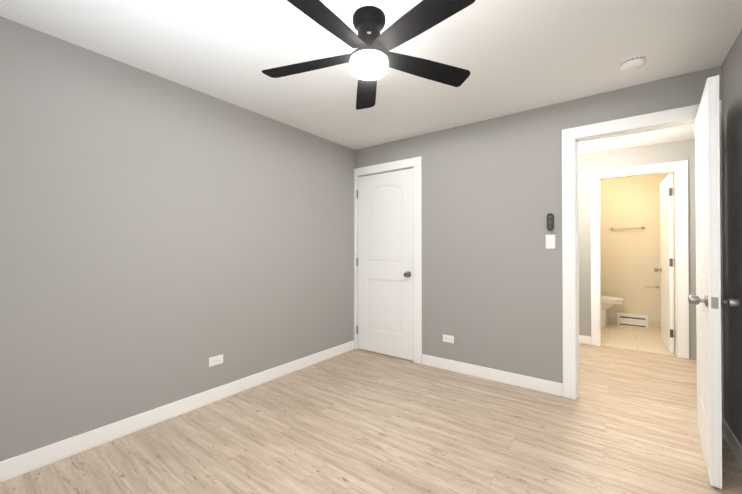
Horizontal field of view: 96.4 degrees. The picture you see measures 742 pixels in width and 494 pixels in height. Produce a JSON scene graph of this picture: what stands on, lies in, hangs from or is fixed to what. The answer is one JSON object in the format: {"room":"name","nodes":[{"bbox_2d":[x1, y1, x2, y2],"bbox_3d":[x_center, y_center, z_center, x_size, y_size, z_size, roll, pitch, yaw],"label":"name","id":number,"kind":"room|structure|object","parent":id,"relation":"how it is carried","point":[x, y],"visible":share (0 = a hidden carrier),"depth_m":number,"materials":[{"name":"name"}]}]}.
{"room":"empty bedroom","nodes":[
{"label":"empty bedroom","id":0,"kind":"room"},
{"bbox_2d":[0,16,354,461],"bbox_3d":[-1.049,0.018,2.897,0.120,2.360,4.610,0,-1,37],"label":"wall","id":1,"kind":"structure","parent":0,"point":[163,241],"depth_m":2.19,"materials":[{"name":"grey paint"}]},
{"bbox_2d":[0,340,354,482],"bbox_3d":[-1.243,1.142,2.516,0.014,0.105,3.540,0,-1,37],"label":"baseboard","id":2,"kind":"structure","parent":1,"relation":"attached to","point":[19,465],"depth_m":2.17,"materials":[{"name":"white paint"}]},
{"bbox_2d":[209,354,222,366],"bbox_3d":[-1.202,0.881,2.578,0.008,0.070,0.115,0,-1,37],"label":"electrical outlet","id":3,"kind":"object","parent":1,"relation":"attached to","point":[215,360],"visible":1,"depth_m":2.57,"materials":[{"name":"white plastic"}]},
{"bbox_2d":[0,343,741,493],"bbox_3d":[0.589,1.243,2.268,3.490,0.100,5.570,0,-1,37],"label":"floor","id":4,"kind":"structure","parent":0,"point":[357,421],"depth_m":2.04,"materials":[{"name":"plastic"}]},
{"bbox_2d":[0,0,741,154],"bbox_3d":[1.100,-1.212,2.972,3.490,0.100,7.280,0,-1,37],"label":"ceiling","id":5,"kind":"structure","parent":0,"point":[514,56],"depth_m":1.98,"materials":[{"name":"paint"}]},
{"bbox_2d":[262,0,474,109],"bbox_3d":[-0.022,-1.025,1.658,1.145,0.292,1.114,0,-1,37],"label":"ceiling fan","id":6,"kind":"object","parent":5,"relation":"hanging from","point":[371,58],"visible":1,"depth_m":1.63,"materials":[{"name":"black metal"}]},
{"bbox_2d":[619,55,645,71],"bbox_3d":[1.647,-1.147,2.091,0.134,0.043,0.134,0,-1,37],"label":"smoke detector","id":7,"kind":"object","parent":5,"relation":"attached to","point":[632,63],"visible":0.98,"depth_m":2.06,"materials":[{"name":"white plastic"}]},
{"bbox_2d":[355,66,720,382],"bbox_3d":[1.147,0.019,3.028,3.250,2.360,0.120,0,-1,37],"label":"wall","id":8,"kind":"structure","parent":0,"point":[491,263],"depth_m":2.94,"materials":[{"name":"grey paint"}]},
{"bbox_2d":[357,168,413,360],"bbox_3d":[0.156,0.183,3.716,0.770,2.025,0.176,0,-1,37],"label":"closet door","id":9,"kind":"structure","parent":8,"relation":"in","point":[385,265],"depth_m":3.68,"materials":[{"name":"white paint"}]},
{"bbox_2d":[354,156,421,363],"bbox_3d":[0.180,0.174,3.745,0.800,2.060,0.120,0,-1,37],"label":"door frame","id":10,"kind":"structure","parent":8,"relation":"attached to","point":[357,232],"depth_m":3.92,"materials":[{"name":"white paint"}]},
{"bbox_2d":[443,334,453,342],"bbox_3d":[0.752,0.895,3.235,0.115,0.070,0.008,0,-1,37],"label":"electrical outlet","id":11,"kind":"object","parent":8,"relation":"attached to","point":[448,338],"visible":1,"depth_m":3.23,"materials":[{"name":"white plastic"}]},
{"bbox_2d":[422,354,562,396],"bbox_3d":[1.027,1.146,3.025,1.260,0.105,0.014,0,-1,37],"label":"baseboard","id":12,"kind":"structure","parent":8,"relation":"attached to","point":[535,384],"depth_m":2.95,"materials":[{"name":"white paint"}]},
{"bbox_2d":[546,235,554,248],"bbox_3d":[1.463,-0.044,2.707,0.070,0.115,0.018,0,-1,37],"label":"light switch","id":13,"kind":"object","parent":8,"relation":"attached to","point":[550,241],"visible":1,"depth_m":2.71,"materials":[{"name":"white plastic"}]},
{"bbox_2d":[547,213,553,230],"bbox_3d":[1.461,-0.204,2.705,0.052,0.144,0.026,0,-1,37],"label":"remote","id":14,"kind":"object","parent":8,"relation":"attached to","point":[550,221],"visible":1,"depth_m":2.69,"materials":[{"name":"black plastic"}]},
{"bbox_2d":[562,100,723,417],"bbox_3d":[1.926,0.127,2.436,0.895,2.135,0.138,0,-1,37],"label":"door frame","id":15,"kind":"structure","parent":8,"relation":"attached to","point":[570,136],"depth_m":2.60,"materials":[{"name":"white paint"}]},
{"bbox_2d":[688,75,739,488],"bbox_3d":[1.914,0.170,1.923,0.183,2.025,0.732,0,-1,37],"label":"bedroom door","id":16,"kind":"structure","parent":8,"relation":"in","point":[707,300],"depth_m":1.65,"materials":[{"name":"white paint"}]},
{"bbox_2d":[578,139,696,359],"bbox_3d":[2.584,0.028,4.265,2.420,2.360,0.120,0,-1,37],"label":"wall","id":17,"kind":"structure","parent":0,"point":[587,164],"depth_m":3.90,"materials":[{"name":"beige paint"}]},
{"bbox_2d":[579,335,590,344],"bbox_3d":[2.189,1.157,4.467,1.295,0.105,0.014,0,-1,37],"label":"baseboard","id":18,"kind":"structure","parent":17,"relation":"attached to","point":[583,339],"depth_m":4.11,"materials":[{"name":"white paint"}]},
{"bbox_2d":[590,160,688,358],"bbox_3d":[3.094,0.137,3.873,0.875,2.135,0.138,0,-1,37],"label":"door frame","id":19,"kind":"structure","parent":17,"relation":"attached to","point":[681,167],"depth_m":3.66,"materials":[{"name":"white paint"}]},
{"bbox_2d":[654,174,674,352],"bbox_3d":[3.579,0.185,4.033,0.176,2.025,0.693,0,-1,37],"label":"bathroom door","id":20,"kind":"structure","parent":17,"relation":"in","point":[667,263],"depth_m":3.90,"materials":[{"name":"white paint"}]},
{"bbox_2d":[600,173,674,322],"bbox_3d":[3.990,0.035,5.275,1.370,2.360,0.120,0,-1,37],"label":"wall","id":21,"kind":"structure","parent":0,"point":[630,260],"depth_m":5.15,"materials":[{"name":"paint"}]},
{"bbox_2d":[611,227,644,229],"bbox_3d":[3.988,-0.291,5.167,0.422,0.042,0.060,0,-1,37],"label":"towel rail","id":22,"kind":"object","parent":21,"relation":"attached to","point":[628,228],"visible":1,"depth_m":5.14,"materials":[{"name":"silver metal"}]},
{"bbox_2d":[607,316,674,329],"bbox_3d":[3.963,1.164,5.206,1.340,0.100,0.010,0,-1,37],"label":"baseboard","id":23,"kind":"structure","parent":21,"relation":"attached to","point":[654,324],"depth_m":5.00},
{"bbox_2d":[601,323,675,355],"bbox_3d":[3.516,1.260,4.628,1.610,0.100,1.710,0,-1,37],"label":"floor","id":24,"kind":"structure","parent":0,"point":[648,339],"depth_m":4.38,"materials":[{"name":"beige tile"}]},
{"bbox_2d":[601,296,623,326],"bbox_3d":[3.488,0.826,5.144,0.700,0.775,0.420,0,-1,37],"label":"toilet","id":25,"kind":"object","parent":24,"relation":"on","point":[607,302],"visible":0.31,"depth_m":4.98,"materials":[{"name":"ceramic"}]},
{"bbox_2d":[617,312,647,327],"bbox_3d":[4.024,1.123,5.112,0.378,0.181,0.067,0,-1,37],"label":"heater","id":26,"kind":"object","parent":24,"relation":"on","point":[635,320],"visible":1,"depth_m":5.09,"materials":[{"name":"metal"}]},
{"bbox_2d":[721,29,741,445],"bbox_3d":[1.292,0.001,0.565,0.320,2.360,3.660,0,-1,37],"label":"wall","id":27,"kind":"structure","parent":0,"point":[731,82],"depth_m":1.94,"materials":[{"name":"grey paint"}]},
{"bbox_2d":[722,418,741,468],"bbox_3d":[1.188,1.129,0.698,0.014,0.105,3.522,0,-1,37],"label":"baseboard","id":28,"kind":"structure","parent":27,"relation":"attached to","point":[732,441],"depth_m":1.91,"materials":[{"name":"white paint"}]}
]}

